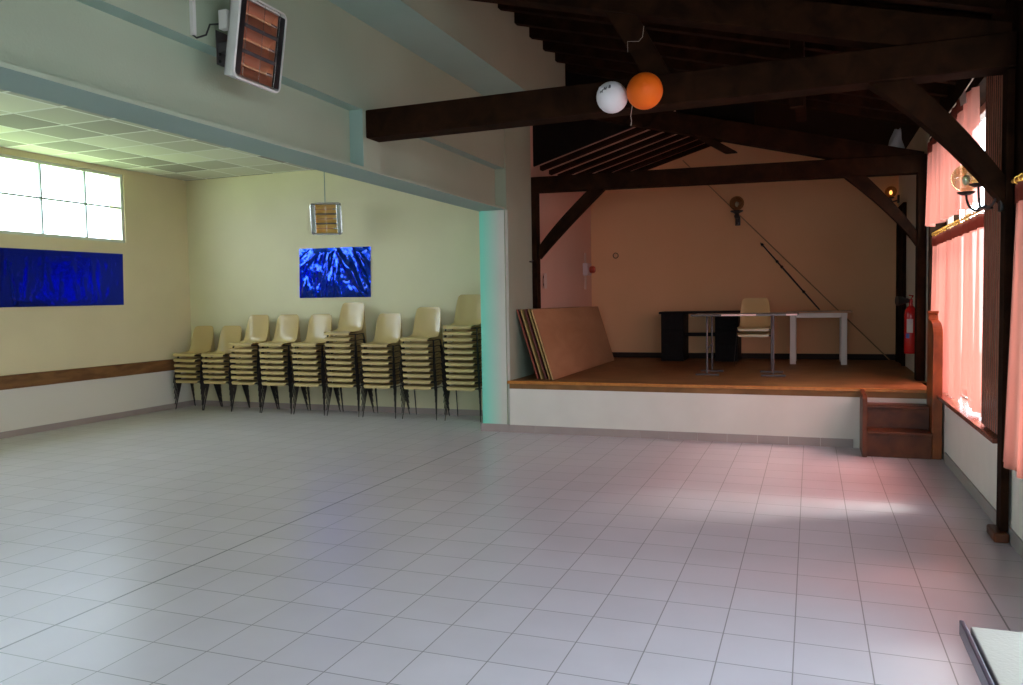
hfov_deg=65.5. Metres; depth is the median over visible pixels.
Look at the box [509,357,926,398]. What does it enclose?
floor
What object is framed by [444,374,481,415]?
chair
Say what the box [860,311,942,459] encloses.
steps
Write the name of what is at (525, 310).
wooden board
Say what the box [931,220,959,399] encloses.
window curtain
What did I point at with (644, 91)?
balloon
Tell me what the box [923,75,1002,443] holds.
window
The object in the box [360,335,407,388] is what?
chair
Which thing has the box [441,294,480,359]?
chair
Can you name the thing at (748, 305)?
chair
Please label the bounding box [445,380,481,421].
chair
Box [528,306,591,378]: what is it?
wooden board
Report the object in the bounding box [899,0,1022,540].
wall
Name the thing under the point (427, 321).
chair
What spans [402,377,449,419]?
chair
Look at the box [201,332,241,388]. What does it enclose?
chair
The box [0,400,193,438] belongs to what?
baseboard
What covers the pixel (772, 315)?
metal table
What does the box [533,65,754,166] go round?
wall
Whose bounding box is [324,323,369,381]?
chair
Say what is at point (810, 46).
rafter
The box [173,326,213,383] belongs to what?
chair
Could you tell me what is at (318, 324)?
chair
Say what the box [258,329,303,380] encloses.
chair
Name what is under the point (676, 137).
rafter
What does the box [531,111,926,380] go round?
roof truss
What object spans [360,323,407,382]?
chair
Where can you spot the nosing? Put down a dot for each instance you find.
(508, 382)
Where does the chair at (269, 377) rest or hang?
on the chair at (275, 383)
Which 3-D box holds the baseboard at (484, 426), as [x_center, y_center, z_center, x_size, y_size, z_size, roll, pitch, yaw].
[-0.207,1.098,10.252,0.398,0.100,0.012,0,3,21]
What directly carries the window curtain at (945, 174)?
hanging from the wire
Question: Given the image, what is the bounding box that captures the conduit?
[189,0,218,38]
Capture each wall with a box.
[0,0,564,215]
[0,147,193,431]
[186,170,482,409]
[509,389,926,447]
[530,126,591,307]
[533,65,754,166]
[591,142,898,353]
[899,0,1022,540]
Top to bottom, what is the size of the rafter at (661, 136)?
0.748 m
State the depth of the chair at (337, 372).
11.85 m
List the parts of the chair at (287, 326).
leg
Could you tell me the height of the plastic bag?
0.324 m
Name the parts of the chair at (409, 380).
leg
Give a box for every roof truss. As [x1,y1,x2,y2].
[366,0,1017,542]
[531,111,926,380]
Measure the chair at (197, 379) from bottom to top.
0.917 m
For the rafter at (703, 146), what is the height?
0.748 m
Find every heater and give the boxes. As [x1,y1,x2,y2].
[216,0,286,92]
[310,172,342,234]
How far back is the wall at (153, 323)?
12.11 m
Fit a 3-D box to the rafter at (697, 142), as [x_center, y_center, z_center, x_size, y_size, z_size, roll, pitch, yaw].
[2.235,-2.946,12.936,2.300,0.748,0.120,0,3,21]
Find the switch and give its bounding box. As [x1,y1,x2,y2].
[583,263,591,275]
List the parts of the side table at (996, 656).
edge rail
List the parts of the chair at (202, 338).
leg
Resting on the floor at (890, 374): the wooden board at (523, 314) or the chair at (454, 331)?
the wooden board at (523, 314)
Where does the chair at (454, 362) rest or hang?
on the chair at (471, 369)
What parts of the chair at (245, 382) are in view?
leg, leg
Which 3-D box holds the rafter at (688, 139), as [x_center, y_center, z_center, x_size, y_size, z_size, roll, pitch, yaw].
[2.087,-2.923,12.544,2.300,0.748,0.120,0,3,21]
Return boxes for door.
[895,202,906,365]
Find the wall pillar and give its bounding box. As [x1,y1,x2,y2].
[479,210,533,423]
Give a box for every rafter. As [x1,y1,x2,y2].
[498,4,863,52]
[514,12,955,84]
[529,27,947,96]
[540,127,647,170]
[543,41,939,103]
[549,130,660,174]
[555,53,902,113]
[557,132,674,175]
[566,64,917,125]
[575,135,687,174]
[597,137,696,172]
[616,140,703,171]
[633,141,720,170]
[808,0,990,19]
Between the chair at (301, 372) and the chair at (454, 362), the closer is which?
the chair at (454, 362)
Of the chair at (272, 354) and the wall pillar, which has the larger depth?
the chair at (272, 354)
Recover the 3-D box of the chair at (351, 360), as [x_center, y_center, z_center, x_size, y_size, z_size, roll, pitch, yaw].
[-2.469,0.289,12.003,0.554,0.917,0.507,0,3,21]
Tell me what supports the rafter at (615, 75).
attached to the roof
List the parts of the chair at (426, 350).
leg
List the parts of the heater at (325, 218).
hanging rod, frame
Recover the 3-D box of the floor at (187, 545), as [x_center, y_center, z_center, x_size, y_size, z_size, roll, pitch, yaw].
[-2.450,1.481,5.667,11.695,0.120,13.300,0,3,21]
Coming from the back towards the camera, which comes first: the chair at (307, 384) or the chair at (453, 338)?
the chair at (307, 384)
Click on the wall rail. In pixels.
(99, 372)
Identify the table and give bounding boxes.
[691,312,798,376]
[786,310,852,364]
[959,620,1022,684]
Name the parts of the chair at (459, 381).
leg, leg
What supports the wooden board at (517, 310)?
on the floor at (890, 374)
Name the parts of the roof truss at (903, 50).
post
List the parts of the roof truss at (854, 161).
post, post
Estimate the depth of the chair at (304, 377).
12.07 m
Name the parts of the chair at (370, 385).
leg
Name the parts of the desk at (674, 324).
drawer, drawer, drawer, drawer, drawer, drawer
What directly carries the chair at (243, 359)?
on the chair at (253, 364)
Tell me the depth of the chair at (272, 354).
12.24 m
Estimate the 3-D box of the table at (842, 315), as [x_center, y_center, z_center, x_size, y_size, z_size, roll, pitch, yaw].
[4.679,-0.084,12.129,0.920,0.787,0.760,0,3,21]
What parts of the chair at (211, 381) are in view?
leg, leg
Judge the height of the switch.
0.210 m
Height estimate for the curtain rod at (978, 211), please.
0.026 m
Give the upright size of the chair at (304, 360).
0.917 m
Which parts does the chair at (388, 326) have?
leg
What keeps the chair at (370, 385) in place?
on the floor at (187, 545)
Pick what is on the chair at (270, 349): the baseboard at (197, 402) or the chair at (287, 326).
the chair at (287, 326)
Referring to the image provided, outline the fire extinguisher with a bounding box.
[895,295,914,353]
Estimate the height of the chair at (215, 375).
0.917 m
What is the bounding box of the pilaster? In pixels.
[349,109,380,171]
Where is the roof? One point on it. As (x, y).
(766, 114)
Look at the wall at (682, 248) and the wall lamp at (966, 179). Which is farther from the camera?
the wall at (682, 248)
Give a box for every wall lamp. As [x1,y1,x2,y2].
[730,202,742,225]
[889,191,899,202]
[957,175,1003,211]
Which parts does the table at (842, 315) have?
leg, leg, leg, leg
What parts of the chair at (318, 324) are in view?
leg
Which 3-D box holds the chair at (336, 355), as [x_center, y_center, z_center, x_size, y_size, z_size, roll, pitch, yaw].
[-2.474,0.203,11.993,0.554,0.917,0.507,0,3,21]
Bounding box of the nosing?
[507,381,925,392]
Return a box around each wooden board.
[516,307,563,378]
[520,307,565,378]
[524,307,568,378]
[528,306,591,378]
[531,306,613,379]
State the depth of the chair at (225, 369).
12.79 m
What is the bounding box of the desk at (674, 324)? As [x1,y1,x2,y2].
[659,311,740,361]
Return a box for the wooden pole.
[683,160,889,359]
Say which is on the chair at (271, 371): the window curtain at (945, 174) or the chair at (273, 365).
the chair at (273, 365)
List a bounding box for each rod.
[760,243,819,309]
[932,211,979,234]
[1011,175,1022,183]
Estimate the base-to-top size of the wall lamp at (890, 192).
0.260 m
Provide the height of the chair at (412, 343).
0.917 m
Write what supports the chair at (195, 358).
on the chair at (186, 364)
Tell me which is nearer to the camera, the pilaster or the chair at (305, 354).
the pilaster
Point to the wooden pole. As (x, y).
(683, 160)
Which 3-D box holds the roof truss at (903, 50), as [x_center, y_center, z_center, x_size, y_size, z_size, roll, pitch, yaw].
[1.060,-0.935,6.165,4.869,4.538,0.260,0,3,21]
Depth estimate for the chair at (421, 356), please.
11.49 m
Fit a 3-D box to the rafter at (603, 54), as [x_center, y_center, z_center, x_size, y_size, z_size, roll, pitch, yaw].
[2.439,-3.093,9.063,4.341,1.254,0.090,0,3,21]
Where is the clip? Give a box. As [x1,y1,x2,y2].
[960,90,966,105]
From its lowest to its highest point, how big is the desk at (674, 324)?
0.800 m
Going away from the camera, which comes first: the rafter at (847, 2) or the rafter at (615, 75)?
the rafter at (847, 2)
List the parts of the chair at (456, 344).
leg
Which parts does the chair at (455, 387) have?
leg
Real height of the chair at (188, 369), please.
0.917 m
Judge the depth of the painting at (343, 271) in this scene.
12.40 m
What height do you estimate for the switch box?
0.620 m
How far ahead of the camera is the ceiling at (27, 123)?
10.31 m
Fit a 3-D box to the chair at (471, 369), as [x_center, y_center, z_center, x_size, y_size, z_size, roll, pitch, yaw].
[-0.634,0.381,11.313,0.554,0.917,0.507,0,3,21]
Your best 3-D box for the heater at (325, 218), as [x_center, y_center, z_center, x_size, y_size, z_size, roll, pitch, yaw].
[-2.713,-2.119,11.641,0.460,1.090,0.130,-1,3,1]
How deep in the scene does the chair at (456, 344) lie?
11.10 m
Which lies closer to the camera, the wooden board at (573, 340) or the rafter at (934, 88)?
the rafter at (934, 88)
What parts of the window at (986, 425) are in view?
sill, frame, grooved panel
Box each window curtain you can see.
[925,85,980,226]
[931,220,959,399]
[954,210,983,416]
[1003,173,1022,478]
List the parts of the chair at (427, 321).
leg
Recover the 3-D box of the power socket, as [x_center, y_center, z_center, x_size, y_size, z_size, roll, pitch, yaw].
[0.469,-0.888,11.479,0.031,0.218,0.146,0,3,21]
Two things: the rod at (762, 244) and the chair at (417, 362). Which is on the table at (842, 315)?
the rod at (762, 244)
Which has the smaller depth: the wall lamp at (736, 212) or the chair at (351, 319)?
the chair at (351, 319)
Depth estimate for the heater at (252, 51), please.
5.20 m
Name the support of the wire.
attached to the wall at (974, 454)
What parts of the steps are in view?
newel panel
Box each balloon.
[596,81,627,112]
[626,72,662,123]
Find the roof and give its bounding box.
[565,0,992,147]
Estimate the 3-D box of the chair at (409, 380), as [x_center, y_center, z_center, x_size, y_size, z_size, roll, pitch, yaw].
[-1.261,0.551,11.572,0.554,0.917,0.507,0,3,21]
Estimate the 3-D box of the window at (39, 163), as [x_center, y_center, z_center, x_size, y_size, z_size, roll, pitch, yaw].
[-7.355,-1.830,8.499,0.060,1.040,7.900,0,3,21]
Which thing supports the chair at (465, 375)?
on the chair at (459, 381)
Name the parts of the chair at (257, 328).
leg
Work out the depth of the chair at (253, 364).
12.50 m
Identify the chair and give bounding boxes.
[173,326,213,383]
[173,332,213,388]
[174,342,217,393]
[174,343,219,399]
[175,368,220,404]
[176,373,221,409]
[201,326,240,384]
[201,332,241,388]
[202,346,241,394]
[202,357,245,399]
[203,368,247,405]
[203,374,248,409]
[228,315,269,373]
[229,327,270,384]
[229,329,271,379]
[229,338,269,390]
[230,339,275,395]
[230,346,276,401]
[231,369,277,406]
[231,374,277,412]
[258,314,301,374]
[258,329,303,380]
[259,327,301,385]
[259,339,306,391]
[260,338,306,397]
[260,352,307,402]
[261,352,307,408]
[261,375,307,413]
[290,314,335,375]
[291,328,335,381]
[291,330,334,386]
[292,335,338,392]
[292,347,339,398]
[293,347,339,403]
[293,370,339,409]
[293,378,340,415]
[323,302,369,364]
[323,311,370,370]
[324,323,369,376]
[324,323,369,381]
[325,332,371,387]
[325,338,372,399]
[325,353,372,393]
[326,366,373,405]
[326,372,373,410]
[327,378,373,416]
[359,313,406,376]
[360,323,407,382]
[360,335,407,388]
[361,341,408,400]
[361,353,408,393]
[361,365,408,406]
[362,371,409,412]
[362,376,409,418]
[399,307,444,371]
[399,324,442,377]
[400,328,444,383]
[400,332,446,389]
[400,354,447,394]
[401,341,446,401]
[401,362,448,407]
[402,371,449,413]
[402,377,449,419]
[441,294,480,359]
[441,324,480,366]
[442,331,480,372]
[442,337,480,378]
[442,343,481,384]
[443,349,481,391]
[443,355,481,397]
[443,361,481,403]
[444,368,481,408]
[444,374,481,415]
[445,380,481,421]
[734,298,774,358]
[734,328,774,364]
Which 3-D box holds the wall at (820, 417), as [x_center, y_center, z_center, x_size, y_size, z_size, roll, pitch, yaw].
[2.276,0.872,9.377,4.865,0.560,0.116,0,3,21]
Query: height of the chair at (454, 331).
0.917 m
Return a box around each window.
[0,153,124,242]
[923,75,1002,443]
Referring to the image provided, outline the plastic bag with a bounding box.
[888,128,904,147]
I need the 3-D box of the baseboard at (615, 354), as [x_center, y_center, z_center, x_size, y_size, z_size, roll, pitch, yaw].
[3.739,0.222,13.262,4.865,0.090,0.015,0,3,21]
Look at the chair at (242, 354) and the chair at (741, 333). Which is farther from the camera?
the chair at (242, 354)
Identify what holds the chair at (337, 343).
on the chair at (337, 349)
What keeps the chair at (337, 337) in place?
on the chair at (337, 343)
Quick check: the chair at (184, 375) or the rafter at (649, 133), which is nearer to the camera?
the rafter at (649, 133)
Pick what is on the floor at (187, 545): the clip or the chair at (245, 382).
the chair at (245, 382)
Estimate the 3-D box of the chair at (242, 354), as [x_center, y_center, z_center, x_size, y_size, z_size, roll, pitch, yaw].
[-4.130,0.197,12.627,0.554,0.917,0.507,0,3,21]
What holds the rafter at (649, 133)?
attached to the ceiling at (675, 111)
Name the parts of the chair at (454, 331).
leg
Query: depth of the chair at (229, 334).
13.00 m
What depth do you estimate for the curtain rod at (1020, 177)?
4.77 m
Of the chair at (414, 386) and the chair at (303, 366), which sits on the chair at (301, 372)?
the chair at (303, 366)
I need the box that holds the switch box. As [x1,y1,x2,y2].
[583,253,595,288]
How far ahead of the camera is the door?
11.68 m
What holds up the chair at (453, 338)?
on the chair at (456, 344)
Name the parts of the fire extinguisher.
label panel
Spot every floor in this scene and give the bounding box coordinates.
[0,405,1022,684]
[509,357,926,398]
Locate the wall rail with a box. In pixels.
[0,359,186,389]
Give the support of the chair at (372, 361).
on the chair at (372, 367)
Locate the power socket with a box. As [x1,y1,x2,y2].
[543,273,546,288]
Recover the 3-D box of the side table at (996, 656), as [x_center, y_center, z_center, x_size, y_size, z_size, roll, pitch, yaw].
[1.419,1.187,1.634,0.726,0.757,1.055,0,3,21]
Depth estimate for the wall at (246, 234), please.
12.54 m
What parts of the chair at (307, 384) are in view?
leg, leg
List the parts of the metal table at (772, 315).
leg, leg, leg, leg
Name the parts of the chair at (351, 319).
leg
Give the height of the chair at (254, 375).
0.917 m
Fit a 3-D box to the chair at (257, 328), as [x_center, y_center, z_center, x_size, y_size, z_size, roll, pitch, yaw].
[-4.137,0.025,12.606,0.554,0.917,0.507,0,3,21]
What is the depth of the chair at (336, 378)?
11.88 m
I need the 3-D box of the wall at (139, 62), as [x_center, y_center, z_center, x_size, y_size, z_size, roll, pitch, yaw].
[-1.871,-2.528,5.063,0.900,2.270,12.410,0,3,21]
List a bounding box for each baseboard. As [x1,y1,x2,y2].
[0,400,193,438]
[194,400,482,415]
[481,423,509,431]
[510,425,852,447]
[612,352,894,359]
[944,452,1022,558]
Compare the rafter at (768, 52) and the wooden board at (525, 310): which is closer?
the rafter at (768, 52)
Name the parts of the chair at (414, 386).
leg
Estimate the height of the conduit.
0.756 m
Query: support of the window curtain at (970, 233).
hanging from the curtain rod at (978, 211)
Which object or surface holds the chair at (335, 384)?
on the floor at (187, 545)
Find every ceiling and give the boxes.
[0,89,314,180]
[538,111,703,174]
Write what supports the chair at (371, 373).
on the chair at (370, 379)
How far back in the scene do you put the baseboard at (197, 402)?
12.46 m
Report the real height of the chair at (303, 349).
0.917 m
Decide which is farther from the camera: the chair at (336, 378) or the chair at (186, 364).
the chair at (186, 364)
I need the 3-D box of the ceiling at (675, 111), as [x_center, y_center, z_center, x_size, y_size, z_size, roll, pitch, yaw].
[1.913,-2.979,12.151,2.450,0.843,3.030,0,3,21]
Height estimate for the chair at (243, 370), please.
0.917 m
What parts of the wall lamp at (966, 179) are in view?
bulb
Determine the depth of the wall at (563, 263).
12.53 m
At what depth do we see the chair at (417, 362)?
11.45 m
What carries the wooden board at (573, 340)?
on the floor at (890, 374)
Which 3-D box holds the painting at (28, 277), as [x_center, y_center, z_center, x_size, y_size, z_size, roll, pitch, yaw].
[-6.290,-0.898,11.159,0.011,0.790,2.120,0,3,21]
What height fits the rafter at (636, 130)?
0.748 m
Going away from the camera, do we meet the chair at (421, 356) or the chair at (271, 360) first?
the chair at (421, 356)
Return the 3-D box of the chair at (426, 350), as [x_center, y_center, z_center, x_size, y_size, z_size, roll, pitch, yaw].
[-1.285,0.121,11.524,0.554,0.917,0.507,0,3,21]
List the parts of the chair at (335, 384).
leg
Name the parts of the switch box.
plate, knob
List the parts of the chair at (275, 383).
leg, leg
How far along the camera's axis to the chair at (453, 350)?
11.12 m
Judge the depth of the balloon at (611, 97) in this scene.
5.85 m
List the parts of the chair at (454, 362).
leg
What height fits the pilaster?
0.498 m
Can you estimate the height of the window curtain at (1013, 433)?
1.781 m
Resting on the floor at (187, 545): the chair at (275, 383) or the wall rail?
the chair at (275, 383)
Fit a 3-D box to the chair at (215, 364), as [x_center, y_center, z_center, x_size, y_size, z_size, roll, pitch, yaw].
[-4.647,0.367,12.855,0.554,0.917,0.507,0,3,21]
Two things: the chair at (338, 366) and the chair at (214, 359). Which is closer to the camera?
the chair at (338, 366)
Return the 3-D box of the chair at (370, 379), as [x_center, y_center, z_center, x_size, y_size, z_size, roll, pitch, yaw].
[-1.878,0.549,11.804,0.554,0.917,0.507,0,3,21]
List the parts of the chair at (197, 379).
leg, leg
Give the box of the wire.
[929,78,973,138]
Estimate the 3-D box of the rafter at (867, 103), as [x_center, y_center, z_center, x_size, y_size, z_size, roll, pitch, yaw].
[2.615,-3.120,9.530,4.341,1.254,0.090,0,3,21]
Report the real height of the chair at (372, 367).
0.917 m
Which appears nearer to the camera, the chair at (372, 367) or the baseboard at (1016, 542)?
the baseboard at (1016, 542)
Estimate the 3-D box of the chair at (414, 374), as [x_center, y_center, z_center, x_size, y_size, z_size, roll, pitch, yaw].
[-1.266,0.465,11.562,0.554,0.917,0.507,0,3,21]
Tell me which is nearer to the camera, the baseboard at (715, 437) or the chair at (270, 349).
the baseboard at (715, 437)
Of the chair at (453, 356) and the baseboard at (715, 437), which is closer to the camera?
the baseboard at (715, 437)
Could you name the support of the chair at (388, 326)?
on the chair at (373, 349)
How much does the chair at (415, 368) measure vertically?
0.917 m
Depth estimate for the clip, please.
6.56 m
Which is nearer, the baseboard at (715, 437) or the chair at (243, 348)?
the baseboard at (715, 437)
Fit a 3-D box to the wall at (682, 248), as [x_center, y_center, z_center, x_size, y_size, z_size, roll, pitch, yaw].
[3.785,-1.576,13.256,5.385,5.000,0.200,0,3,21]
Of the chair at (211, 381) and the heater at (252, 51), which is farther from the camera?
the chair at (211, 381)
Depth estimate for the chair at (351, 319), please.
12.11 m
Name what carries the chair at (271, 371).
on the chair at (269, 377)

